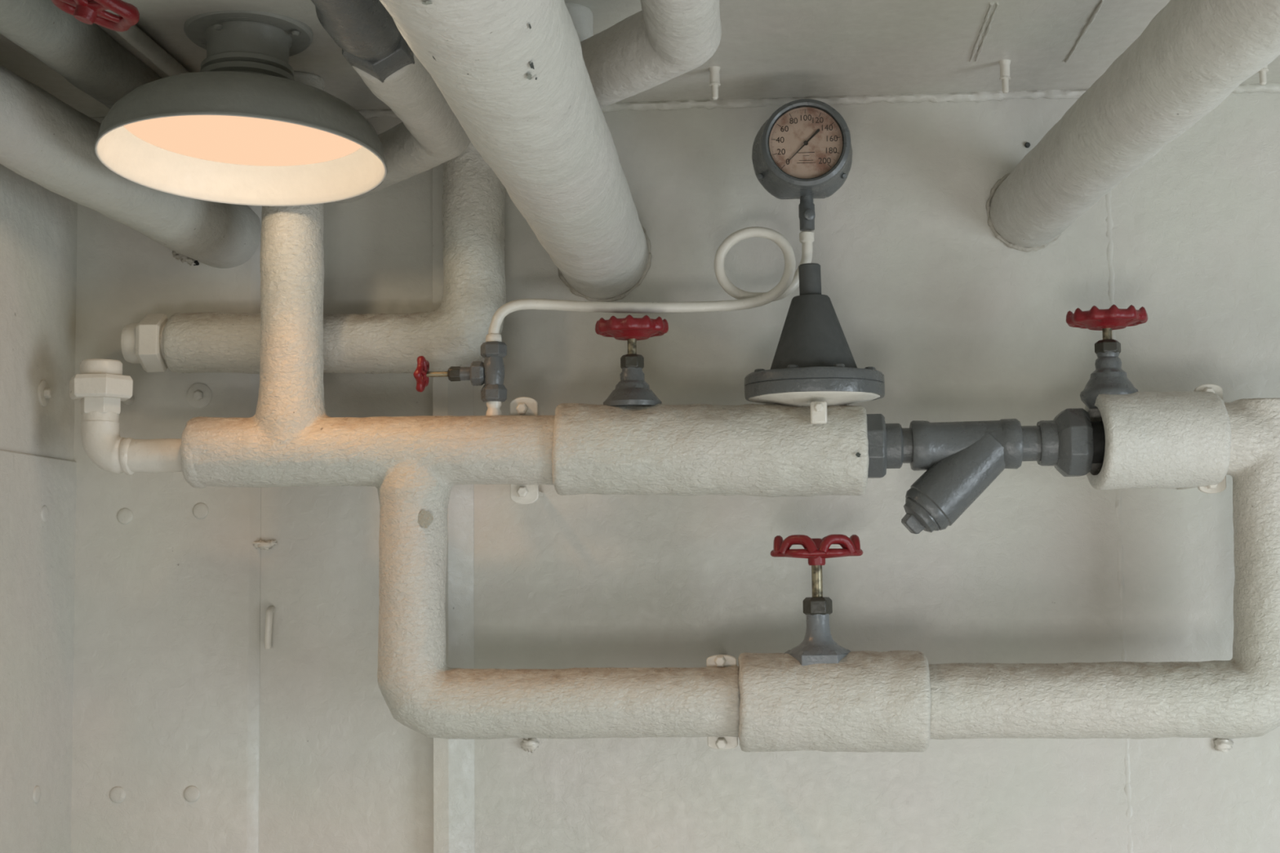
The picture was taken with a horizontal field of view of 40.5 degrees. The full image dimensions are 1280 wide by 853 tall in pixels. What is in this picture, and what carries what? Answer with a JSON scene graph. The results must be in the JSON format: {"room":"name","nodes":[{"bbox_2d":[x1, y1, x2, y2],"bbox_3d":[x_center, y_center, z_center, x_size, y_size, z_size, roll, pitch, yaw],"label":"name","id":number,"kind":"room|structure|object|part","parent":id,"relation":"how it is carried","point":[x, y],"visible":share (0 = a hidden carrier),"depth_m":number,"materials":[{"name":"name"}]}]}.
{"room":"mechanical room","nodes":[
{"label":"mechanical room","id":0,"kind":"room"},
{"bbox_2d":[0,164,77,460],"bbox_3d":[-1.118,0.443,0.744,0.100,2.461,4.200,-1,-5,4],"label":"wall","id":1,"kind":"structure","parent":0,"point":[38,225],"depth_m":2.72,"materials":[{"name":"paint"}]},
{"bbox_2d":[32,786,40,803],"bbox_3d":[-0.932,0.569,2.680,0.004,0.027,0.027,-1,-5,4],"label":"rivet","id":2,"kind":"object","parent":1,"relation":"attached to","point":[37,791],"visible":1,"depth_m":2.67,"materials":[{"name":"paint"}]},
{"bbox_2d":[0,449,76,852],"bbox_3d":[-0.959,0.712,2.371,0.015,1.384,0.902,-1,-5,4],"label":"wall panel","id":3,"kind":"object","parent":1,"relation":"attached to","point":[37,557],"depth_m":2.69,"materials":[{"name":"paint"}]},
{"bbox_2d":[37,379,52,406],"bbox_3d":[-0.938,-0.053,2.743,0.014,0.042,0.042,-1,-5,4],"label":"bolt","id":4,"kind":"object","parent":1,"relation":"attached to","point":[44,392],"visible":1,"depth_m":2.73,"materials":[{"name":"paint"}]},
{"bbox_2d":[40,505,48,522],"bbox_3d":[-0.936,0.137,2.727,0.004,0.027,0.027,-1,-5,4],"label":"rivet","id":5,"kind":"object","parent":1,"relation":"attached to","point":[45,512],"visible":1,"depth_m":2.72,"materials":[{"name":"paint"}]},
{"bbox_2d":[0,65,261,268],"bbox_3d":[-1.017,-0.504,2.102,0.136,0.370,1.756,-3,-5,22],"label":"pipe","id":6,"kind":"object","parent":1,"relation":"attached to","point":[45,140],"visible":0.73,"depth_m":2.53,"materials":[{"name":"fabric"}]},
{"bbox_2d":[0,0,1279,117],"bbox_3d":[0.376,-0.758,0.739,3.122,0.100,4.200,-1,-5,4],"label":"ceiling","id":7,"kind":"structure","parent":0,"point":[766,48],"depth_m":2.55,"materials":[{"name":"paint"}]},
{"bbox_2d":[0,0,162,109],"bbox_3d":[-0.874,-0.630,1.267,0.094,0.094,3.305,-1,-5,4],"label":"pipe","id":8,"kind":"object","parent":7,"relation":"attached to","point":[85,55],"visible":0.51,"depth_m":2.37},
{"bbox_2d":[105,9,189,75],"bbox_3d":[-0.782,-0.637,1.262,0.026,0.025,3.304,-1,-5,4],"label":"pipe","id":9,"kind":"object","parent":7,"relation":"attached to","point":[135,37],"visible":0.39,"depth_m":2.46,"materials":[{"name":"paint"}]},
{"bbox_2d":[51,0,139,31],"bbox_3d":[-0.623,-0.508,1.972,0.109,0.102,0.116,-1,-5,4],"label":"valve","id":10,"kind":"object","parent":9,"relation":"attached to","point":[87,11],"visible":1,"depth_m":1.96,"materials":[{"name":"red paint"}]},
{"bbox_2d":[93,9,387,206],"bbox_3d":[-0.553,-0.458,2.422,0.397,0.223,0.396,-1,-5,4],"label":"ceiling lamp","id":11,"kind":"object","parent":7,"relation":"attached to","point":[240,129],"visible":0.99,"depth_m":2.43,"materials":[{"name":"metal"}]},
{"bbox_3d":[-0.553,-0.407,2.418,0.397,0.120,0.396,-1,-5,4],"label":"lamp shade","id":12,"kind":"part","parent":11,"relation":"part of","materials":[{"name":"metal"}]},
{"bbox_2d":[123,115,362,165],"bbox_3d":[-0.552,-0.419,2.424,0.344,0.033,0.342,-1,-5,4],"label":"diffuser","id":13,"kind":"object","parent":11,"relation":"attached to","point":[188,140],"depth_m":2.48,"materials":[{"name":"white"}]},
{"bbox_3d":[-0.552,-0.555,2.447,0.178,0.025,0.178,-1,-5,4],"label":"mounting plate","id":14,"kind":"part","parent":11,"relation":"part of","materials":[{"name":"metal"}]},
{"bbox_2d":[162,141,506,373],"bbox_3d":[-0.487,-0.308,2.788,0.548,0.454,0.108,-1,-5,4],"label":"pipe","id":15,"kind":"object","parent":7,"relation":"attached to","point":[453,334],"visible":0.73,"depth_m":2.73,"materials":[{"name":"fabric"}]},
{"bbox_2d":[120,313,168,372],"bbox_3d":[-0.788,-0.135,2.794,0.078,0.095,0.083,-1,-5,4],"label":"pipe fitting","id":16,"kind":"object","parent":15,"relation":"attached to","point":[141,343],"visible":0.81,"depth_m":2.76,"materials":[{"name":"white metal"}]},
{"bbox_2d":[180,71,740,739],"bbox_3d":[-0.271,-0.039,2.636,0.840,1.018,0.112,-1,-5,4],"label":"pipe","id":17,"kind":"object","parent":7,"relation":"attached to","point":[414,464],"visible":0.88,"depth_m":2.58,"materials":[{"name":"fabric"}]},
{"bbox_2d":[69,358,182,475],"bbox_3d":[-0.779,-0.014,2.668,0.205,0.178,0.087,-1,-5,4],"label":"fitting","id":18,"kind":"object","parent":17,"relation":"attached to","point":[100,385],"visible":0.86,"depth_m":2.64,"materials":[{"name":"white metal"}]},
{"bbox_2d":[413,333,506,415],"bbox_3d":[-0.272,-0.075,2.637,0.139,0.132,0.055,-1,-5,4],"label":"valve","id":19,"kind":"object","parent":17,"relation":"on","point":[491,372],"visible":0.99,"depth_m":2.62,"materials":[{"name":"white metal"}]},
{"bbox_3d":[-0.309,-0.080,2.641,0.040,0.008,0.008,-1,-5,4],"label":"stem","id":20,"kind":"part","parent":19,"relation":"part of","materials":[{"name":"metal"}]},
{"bbox_2d":[488,226,813,333],"bbox_3d":[0.018,-0.219,2.670,0.501,0.178,0.048,0,-5,-2],"label":"tube","id":21,"kind":"object","parent":19,"relation":"attached to","point":[788,282],"visible":0.97,"depth_m":2.65,"materials":[{"name":"white metal"}]},
{"bbox_2d":[751,98,852,243],"bbox_3d":[0.251,-0.395,2.668,0.156,0.218,0.081,-1,-5,4],"label":"pressure gauge","id":22,"kind":"object","parent":21,"relation":"on","point":[803,151],"visible":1,"depth_m":2.64,"materials":[{"name":"grey metal"}]},
{"bbox_3d":[0.252,-0.432,2.635,0.114,0.114,0.001,-1,-5,4],"label":"glass","id":23,"kind":"part","parent":22,"relation":"part of","materials":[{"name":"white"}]},
{"bbox_2d":[509,396,543,504],"bbox_3d":[-0.170,0.043,2.720,0.043,0.164,0.204,-1,-5,4],"label":"clamp","id":24,"kind":"object","parent":17,"relation":"attached to","point":[522,406],"visible":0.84,"depth_m":2.62,"materials":[{"name":"white metal"}]},
{"bbox_2d":[551,403,869,497],"bbox_3d":[0.105,0.034,2.604,0.469,0.147,0.142,-1,-5,4],"label":"lagging sleeve","id":25,"kind":"object","parent":17,"relation":"attached to","point":[691,450],"visible":0.96,"depth_m":2.55,"materials":[{"name":"fabric"}]},
{"bbox_2d":[595,314,668,405],"bbox_3d":[-0.012,-0.096,2.623,0.112,0.134,0.112,-1,-5,4],"label":"valve","id":26,"kind":"object","parent":25,"relation":"on","point":[632,389],"visible":1,"depth_m":2.60,"materials":[{"name":"grey metal"}]},
{"bbox_3d":[-0.012,-0.123,2.625,0.014,0.036,0.014,-1,-5,4],"label":"stem","id":27,"kind":"part","parent":26,"relation":"part of","materials":[{"name":"metal"}]},
{"bbox_2d":[744,262,884,424],"bbox_3d":[0.261,-0.121,2.606,0.210,0.247,0.210,-1,-5,4],"label":"pressure regulator","id":28,"kind":"object","parent":25,"relation":"on","point":[814,366],"visible":0.99,"depth_m":2.55,"materials":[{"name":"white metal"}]},
{"bbox_2d":[866,408,1105,533],"bbox_3d":[0.514,0.068,2.573,0.366,0.182,0.102,-1,-5,4],"label":"y-strainer","id":29,"kind":"object","parent":25,"relation":"attached to","point":[961,460],"visible":0.95,"depth_m":2.54,"materials":[{"name":"grey metal"}]},
{"bbox_2d":[1084,391,1231,489],"bbox_3d":[0.760,0.020,2.562,0.184,0.146,0.146,0,-5,-3],"label":"lagging sleeve","id":30,"kind":"object","parent":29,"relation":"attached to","point":[1175,439],"visible":0.94,"depth_m":2.50,"materials":[{"name":"fabric"}]},
{"bbox_2d":[1066,304,1147,408],"bbox_3d":[0.696,-0.101,2.575,0.120,0.147,0.120,-1,-5,4],"label":"valve","id":31,"kind":"object","parent":30,"relation":"on","point":[1108,377],"visible":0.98,"depth_m":2.55,"materials":[{"name":"grey metal"}]},
{"bbox_3d":[0.695,-0.142,2.579,0.014,0.035,0.014,-1,-5,4],"label":"stem","id":32,"kind":"part","parent":31,"relation":"part of","materials":[{"name":"metal"}]},
{"bbox_2d":[706,654,737,750],"bbox_3d":[0.128,0.418,2.670,0.045,0.140,0.204,-1,-5,4],"label":"clamp","id":33,"kind":"object","parent":17,"relation":"attached to","point":[721,743],"visible":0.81,"depth_m":2.58,"materials":[{"name":"white metal"}]},
{"bbox_2d":[564,0,721,108],"bbox_3d":[-0.112,-0.606,0.994,0.272,0.156,2.865,-1,-5,4],"label":"pipe","id":34,"kind":"object","parent":7,"relation":"attached to","point":[665,40],"visible":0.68,"depth_m":2.14,"materials":[{"name":"paint"}]},
{"bbox_2d":[708,66,720,99],"bbox_3d":[0.115,-0.526,2.657,0.019,0.050,0.019,-1,-5,4],"label":"stud","id":35,"kind":"object","parent":7,"relation":"attached to","point":[714,71],"visible":1,"depth_m":2.65,"materials":[{"name":"white metal"}]},
{"bbox_2d":[998,59,1010,93],"bbox_3d":[0.556,-0.532,2.638,0.019,0.050,0.019,-1,-5,4],"label":"stud","id":36,"kind":"object","parent":7,"relation":"attached to","point":[1005,77],"visible":1,"depth_m":2.63,"materials":[{"name":"white metal"}]},
{"bbox_2d":[969,0,1103,62],"bbox_3d":[0.565,-0.567,2.502,0.158,0.008,0.291,-1,-5,4],"label":"trim","id":37,"kind":"structure","parent":7,"relation":"attached to","point":[1092,18],"depth_m":2.48,"materials":[{"name":"paint"}]},
{"bbox_2d":[1257,65,1268,84],"bbox_3d":[0.941,-0.540,2.619,0.019,0.048,0.019,-1,-5,4],"label":"stud","id":38,"kind":"object","parent":7,"relation":"attached to","point":[1263,81],"visible":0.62,"depth_m":2.61,"materials":[{"name":"white metal"}]},
{"bbox_2d":[258,91,1279,852],"bbox_3d":[0.533,0.590,2.783,3.122,2.461,0.100,-1,-5,4],"label":"wall","id":39,"kind":"structure","parent":0,"point":[959,323],"depth_m":2.79,"materials":[{"name":"paint"}]},
{"bbox_2d":[109,786,125,803],"bbox_3d":[-0.847,0.597,2.810,0.027,0.027,0.004,-1,-5,4],"label":"rivet","id":40,"kind":"object","parent":39,"relation":"attached to","point":[117,794],"visible":1,"depth_m":2.81,"materials":[{"name":"paint"}]},
{"bbox_2d":[116,508,133,524],"bbox_3d":[-0.846,0.147,2.846,0.027,0.027,0.004,-1,-5,4],"label":"rivet","id":41,"kind":"object","parent":39,"relation":"attached to","point":[125,516],"visible":1,"depth_m":2.84,"materials":[{"name":"paint"}]},
{"bbox_2d":[121,395,134,404],"bbox_3d":[-0.845,-0.046,2.857,0.020,0.020,0.014,-1,-5,4],"label":"stud","id":42,"kind":"object","parent":39,"relation":"attached to","point":[130,401],"visible":0.39,"depth_m":2.85,"materials":[{"name":"paint"}]},
{"bbox_2d":[71,116,262,852],"bbox_3d":[-0.777,0.607,2.813,0.322,2.261,0.015,-1,-5,4],"label":"wall panel","id":43,"kind":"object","parent":39,"relation":"attached to","point":[166,645],"depth_m":2.83,"materials":[{"name":"paint"}]},
{"bbox_2d":[183,786,199,802],"bbox_3d":[-0.725,0.595,2.802,0.027,0.027,0.004,-1,-5,4],"label":"rivet","id":44,"kind":"object","parent":39,"relation":"attached to","point":[192,793],"visible":1,"depth_m":2.80,"materials":[{"name":"paint"}]},
{"bbox_2d":[186,382,212,408],"bbox_3d":[-0.726,-0.051,2.849,0.042,0.042,0.014,-1,-5,4],"label":"bolt","id":45,"kind":"object","parent":39,"relation":"attached to","point":[199,395],"visible":1,"depth_m":2.85,"materials":[{"name":"paint"}]},
{"bbox_2d":[192,502,208,519],"bbox_3d":[-0.720,0.138,2.838,0.027,0.027,0.004,-1,-5,4],"label":"rivet","id":46,"kind":"object","parent":39,"relation":"attached to","point":[200,510],"visible":1,"depth_m":2.84,"materials":[{"name":"paint"}]},
{"bbox_2d":[251,539,277,550],"bbox_3d":[-0.614,0.193,2.834,0.042,0.018,0.018,-1,-5,4],"label":"weld glob","id":47,"kind":"object","parent":39,"relation":"attached to","point":[266,545],"visible":1,"depth_m":2.83,"materials":[{"name":"white metal"}]},
{"bbox_2d":[264,605,275,648],"bbox_3d":[-0.603,0.327,2.819,0.015,0.069,0.024,-1,-5,4],"label":"bead","id":48,"kind":"object","parent":39,"relation":"attached to","point":[270,610],"visible":1,"depth_m":2.81,"materials":[{"name":"white metal"}]},
{"bbox_2d":[311,0,470,203],"bbox_3d":[-0.336,-0.455,2.208,0.248,0.098,1.413,0,-5,-6],"label":"pipe","id":49,"kind":"object","parent":39,"relation":"attached to","point":[429,135],"visible":0.64,"depth_m":2.15,"materials":[{"name":"paint"}]},
{"bbox_2d":[432,163,475,852],"bbox_3d":[-0.297,0.598,2.772,0.062,2.261,0.030,-1,-5,4],"label":"trim","id":50,"kind":"structure","parent":39,"relation":"attached to","point":[454,811],"depth_m":2.79,"materials":[{"name":"paint"}]},
{"bbox_2d":[379,0,652,302],"bbox_3d":[-0.173,-0.412,1.203,0.164,0.162,3.307,-1,-5,4],"label":"pipe","id":51,"kind":"object","parent":39,"relation":"attached to","point":[514,75],"visible":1,"depth_m":1.77,"materials":[{"name":"fabric"}]},
{"bbox_2d":[520,737,539,753],"bbox_3d":[-0.177,0.511,2.782,0.031,0.027,0.024,-1,-5,4],"label":"weld nub","id":52,"kind":"object","parent":39,"relation":"attached to","point":[528,744],"visible":0.96,"depth_m":2.78,"materials":[{"name":"white metal"}]},
{"bbox_2d":[357,83,1279,119],"bbox_3d":[0.565,-0.538,2.816,3.020,0.022,0.023,-1,-5,4],"label":"trim","id":53,"kind":"structure","parent":39,"relation":"attached to","point":[980,96],"depth_m":2.82,"materials":[{"name":"paint"}]},
{"bbox_2d":[1024,142,1030,147],"bbox_3d":[0.628,-0.456,2.808,0.009,0.009,0.006,-1,-5,4],"label":"screw","id":54,"kind":"object","parent":39,"relation":"attached to","point":[1027,144],"visible":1,"depth_m":2.81,"materials":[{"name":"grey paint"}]},
{"bbox_2d":[1105,191,1133,852],"bbox_3d":[0.767,0.585,2.728,0.026,2.257,0.026,4,-6,-43],"label":"trim","id":55,"kind":"structure","parent":39,"relation":"attached to","point":[1127,789],"depth_m":2.75,"materials":[{"name":"paint"}]},
{"bbox_2d":[986,0,1279,252],"bbox_3d":[0.651,-0.478,1.512,0.134,0.186,2.611,-1,-5,-1],"label":"pipe","id":56,"kind":"object","parent":39,"relation":"attached to","point":[1192,55],"visible":1,"depth_m":2.10,"materials":[{"name":"fabric"}]},
{"bbox_2d":[1177,383,1226,493],"bbox_3d":[0.850,0.025,2.652,0.040,0.162,0.204,-1,-5,4],"label":"clamp","id":57,"kind":"object","parent":39,"relation":"attached to","point":[1211,489],"visible":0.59,"depth_m":2.56,"materials":[{"name":"white metal"}]},
{"bbox_2d":[928,398,1279,739],"bbox_3d":[0.742,0.209,2.548,0.656,0.495,0.116,-1,-5,4],"label":"pipe","id":58,"kind":"object","parent":57,"relation":"attached to","point":[1238,697],"visible":0.94,"depth_m":2.50,"materials":[{"name":"fabric"}]},
{"bbox_2d":[737,649,931,752],"bbox_3d":[0.284,0.406,2.563,0.278,0.149,0.151,-1,-5,4],"label":"lagging sleeve","id":59,"kind":"object","parent":58,"relation":"attached to","point":[868,701],"visible":0.97,"depth_m":2.50,"materials":[{"name":"fabric"}]},
{"bbox_2d":[769,534,862,666],"bbox_3d":[0.264,0.259,2.576,0.138,0.194,0.137,-1,-5,4],"label":"valve","id":60,"kind":"object","parent":59,"relation":"on","point":[818,646],"visible":0.99,"depth_m":2.55,"materials":[{"name":"grey paint"}]},
{"bbox_3d":[0.263,0.226,2.578,0.016,0.061,0.016,-1,-5,4],"label":"stem","id":61,"kind":"part","parent":60,"relation":"part of","materials":[{"name":"metal"}]},
{"bbox_2d":[1213,737,1233,752],"bbox_3d":[0.912,0.498,2.709,0.030,0.023,0.024,-1,-5,4],"label":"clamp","id":62,"kind":"object","parent":39,"relation":"attached to","point":[1223,745],"visible":0.95,"depth_m":2.70,"materials":[{"name":"white metal"}]}
]}

